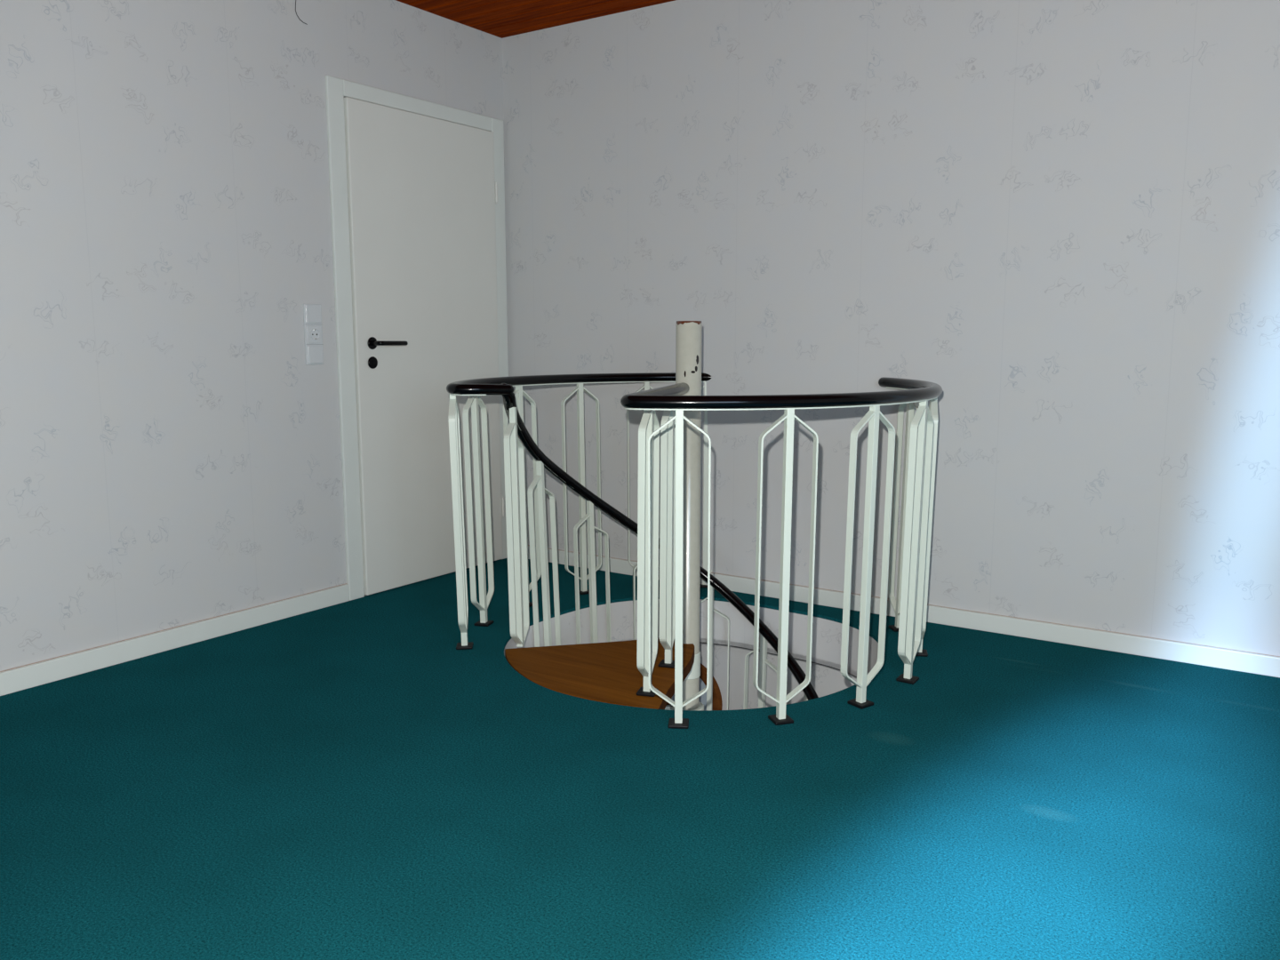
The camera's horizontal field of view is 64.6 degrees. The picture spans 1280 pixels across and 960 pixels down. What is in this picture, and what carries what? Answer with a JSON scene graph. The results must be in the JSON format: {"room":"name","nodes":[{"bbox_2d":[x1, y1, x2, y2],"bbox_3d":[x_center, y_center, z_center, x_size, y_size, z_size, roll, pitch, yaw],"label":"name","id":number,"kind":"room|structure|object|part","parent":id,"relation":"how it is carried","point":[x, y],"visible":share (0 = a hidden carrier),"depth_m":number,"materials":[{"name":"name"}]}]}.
{"room":"stair landing","nodes":[
{"label":"stair landing","id":0,"kind":"room"},
{"bbox_2d":[0,0,508,671],"bbox_3d":[-2.075,-0.528,2.763,0.120,2.407,5.240,5,10,34],"label":"wall","id":1,"kind":"structure","parent":0,"point":[171,447],"depth_m":3.40,"materials":[{"name":"paint"}]},
{"bbox_2d":[0,583,349,695],"bbox_3d":[-2.300,0.693,2.477,0.016,0.072,3.988,5,10,34],"label":"baseboard","id":2,"kind":"structure","parent":1,"relation":"attached to","point":[29,676],"depth_m":3.45,"materials":[{"name":"white paint"}]},
{"bbox_2d":[303,304,323,364],"bbox_3d":[-1.248,-0.557,3.875,0.018,0.229,0.080,5,10,34],"label":"switch panel","id":3,"kind":"object","parent":1,"relation":"attached to","point":[312,313],"visible":1,"depth_m":3.87,"materials":[{"name":"white plastic"}]},
{"bbox_2d":[306,325,321,343],"bbox_3d":[-1.245,-0.557,3.873,0.004,0.067,0.067,5,10,34],"label":"socket","id":4,"kind":"object","parent":3,"relation":"attached to","point":[314,332],"depth_m":3.87,"materials":[{"name":"white plastic"}]},
{"bbox_2d":[324,75,509,600],"bbox_3d":[-0.879,-0.576,4.362,0.088,2.042,0.996,5,10,34],"label":"door","id":5,"kind":"structure","parent":1,"relation":"in","point":[417,186],"depth_m":4.26,"materials":[{"name":"white paint"}]},
{"bbox_3d":[-1.079,-0.552,4.085,0.009,0.049,0.049,5,10,34],"label":"handle","id":6,"kind":"part","parent":5,"relation":"part of","materials":[{"name":"black plastic"}]},
{"bbox_3d":[-1.022,-0.558,4.127,0.062,0.020,0.153,5,10,34],"label":"lever","id":7,"kind":"part","parent":5,"relation":"part of","materials":[{"name":"black plastic"}]},
{"bbox_2d":[396,0,675,38],"bbox_3d":[-0.233,-1.564,1.383,4.340,0.030,5.040,5,10,34],"label":"ceiling","id":8,"kind":"structure","parent":0,"point":[501,19],"depth_m":4.23,"materials":[{"name":"brown wood"}]},
{"bbox_2d":[0,558,1279,959],"bbox_3d":[-0.240,0.841,1.712,4.300,0.012,5.000,5,10,34],"label":"floor","id":9,"kind":"structure","parent":0,"point":[346,780],"depth_m":2.33,"materials":[{"name":"teal carpet"}]},
{"bbox_2d":[446,372,711,649],"bbox_3d":[-0.249,0.055,3.938,0.435,0.912,1.369,8,11,44],"label":"guard railing","id":10,"kind":"object","parent":9,"relation":"on","point":[476,388],"visible":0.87,"depth_m":3.79,"materials":[{"name":"white metal"}]},
{"bbox_3d":[-0.606,0.574,3.502,0.056,0.010,0.056,-2,8,-5],"label":"foot plate","id":11,"kind":"part","parent":10,"relation":"part of","materials":[{"name":"black plastic"}]},
{"bbox_3d":[-0.582,0.534,3.778,0.056,0.010,0.056,1,8,15],"label":"foot plate","id":12,"kind":"part","parent":10,"relation":"part of","materials":[{"name":"black plastic"}]},
{"bbox_3d":[-0.261,-0.376,3.881,0.415,0.043,1.318,7,11,41],"label":"handrail","id":13,"kind":"part","parent":10,"relation":"part of","materials":[{"name":"black plastic"}]},
{"bbox_3d":[-0.234,0.468,4.236,0.056,0.010,0.056,-5,8,-31],"label":"foot plate","id":14,"kind":"part","parent":10,"relation":"part of","materials":[{"name":"black plastic"}]},
{"bbox_3d":[0.280,0.452,4.343,0.056,0.010,0.056,1,7,8],"label":"foot plate","id":15,"kind":"part","parent":10,"relation":"part of","materials":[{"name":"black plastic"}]},
{"bbox_2d":[620,376,942,728],"bbox_3d":[0.494,0.161,3.193,1.376,0.913,0.774,-4,9,-28],"label":"guard railing","id":16,"kind":"object","parent":9,"relation":"on","point":[909,606],"visible":1,"depth_m":2.91,"materials":[{"name":"white metal"}]},
{"bbox_3d":[0.022,0.638,3.049,0.056,0.010,0.056,3,9,15],"label":"foot plate","id":17,"kind":"part","parent":16,"relation":"part of","materials":[{"name":"black plastic"}]},
{"bbox_3d":[0.093,0.601,3.309,0.056,0.010,0.056,3,9,15],"label":"foot plate","id":18,"kind":"part","parent":16,"relation":"part of","materials":[{"name":"black plastic"}]},
{"bbox_3d":[0.107,0.673,2.802,0.056,0.010,0.056,1,9,5],"label":"foot plate","id":19,"kind":"part","parent":16,"relation":"part of","materials":[{"name":"black plastic"}]},
{"bbox_3d":[0.394,0.669,2.830,0.056,0.010,0.056,-2,10,-16],"label":"foot plate","id":20,"kind":"part","parent":16,"relation":"part of","materials":[{"name":"black plastic"}]},
{"bbox_3d":[0.493,-0.272,3.131,1.376,0.038,0.774,-4,9,-28],"label":"handrail","id":21,"kind":"part","parent":16,"relation":"part of","materials":[{"name":"black plastic"}]},
{"bbox_3d":[0.644,0.651,2.955,0.056,0.010,0.056,-6,11,-36],"label":"foot plate","id":22,"kind":"part","parent":16,"relation":"part of","materials":[{"name":"black plastic"}]},
{"bbox_3d":[0.946,0.542,3.705,0.056,0.010,0.056,0,8,-10],"label":"foot plate","id":23,"kind":"part","parent":16,"relation":"part of","materials":[{"name":"black plastic"}]},
{"bbox_3d":[0.835,0.621,3.159,0.056,0.010,0.056,6,10,32],"label":"foot plate","id":24,"kind":"part","parent":16,"relation":"part of","materials":[{"name":"black plastic"}]},
{"bbox_3d":[0.942,0.583,3.421,0.056,0.010,0.056,3,9,11],"label":"foot plate","id":25,"kind":"part","parent":16,"relation":"part of","materials":[{"name":"black plastic"}]},
{"bbox_2d":[615,638,856,676],"bbox_3d":[-0.240,1.019,1.738,4.300,0.020,5.000,5,10,34],"label":"ceiling","id":26,"kind":"structure","parent":0,"point":[704,640],"depth_m":4.00,"materials":[{"name":"white paint"}]},
{"bbox_2d":[501,0,1279,710],"bbox_3d":[0.992,0.608,3.959,5.020,5.007,0.120,5,10,34],"label":"wall","id":27,"kind":"structure","parent":0,"point":[1060,218],"depth_m":3.63,"materials":[{"name":"paint"}]},
{"bbox_2d":[504,599,878,676],"bbox_3d":[0.171,0.677,3.536,1.320,0.183,1.283,5,10,34],"label":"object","id":28,"kind":"structure","parent":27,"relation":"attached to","point":[827,635],"depth_m":4.02,"materials":[{"name":"paint"}]},
{"bbox_2d":[672,663,722,710],"bbox_3d":[0.197,0.960,4.462,0.366,0.366,0.026,5,10,34],"label":"stair tread","id":29,"kind":"object","parent":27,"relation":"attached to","point":[717,702],"visible":0.09,"depth_m":4.37,"materials":[{"name":"brown wood"}]},
{"bbox_3d":[0.201,0.959,4.468,0.272,0.272,0.012,5,10,34],"label":"glass","id":30,"kind":"part","parent":29,"relation":"part of","materials":[{"name":"mirror"}]},
{"bbox_3d":[0.197,0.960,4.462,0.366,0.366,0.026,5,10,34],"label":"frame","id":31,"kind":"part","parent":29,"relation":"part of","materials":[{"name":"brown wood"}]},
{"bbox_2d":[699,641,856,677],"bbox_3d":[0.171,0.767,3.551,1.284,0.002,1.248,5,10,34],"label":"trim","id":32,"kind":"structure","parent":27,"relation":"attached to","point":[700,642],"depth_m":4.04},
{"bbox_2d":[528,544,1279,677],"bbox_3d":[1.153,0.507,3.752,4.300,0.065,0.016,5,10,34],"label":"baseboard","id":33,"kind":"structure","parent":27,"relation":"attached to","point":[1164,649],"depth_m":3.58,"materials":[{"name":"white paint"}]},
{"bbox_3d":[-0.485,3.435,2.254,4.900,0.100,5.000,5,10,34],"label":"floor","id":34,"kind":"structure","parent":0,"visible":0},
{"bbox_2d":[504,320,703,710],"bbox_3d":[0.104,1.310,3.631,1.043,3.714,1.165,5,10,34],"label":"spiral staircase","id":35,"kind":"structure","parent":34,"relation":"on","point":[608,672],"depth_m":3.41,"materials":[{"name":"brown wood"}]},
{"bbox_2d":[501,383,818,710],"bbox_3d":[0.138,1.202,3.690,1.172,3.110,1.099,5,10,34],"label":"stair railing","id":36,"kind":"object","parent":35,"relation":"on","point":[515,477],"visible":0.51,"depth_m":3.83,"materials":[{"name":"white metal"}]}
]}

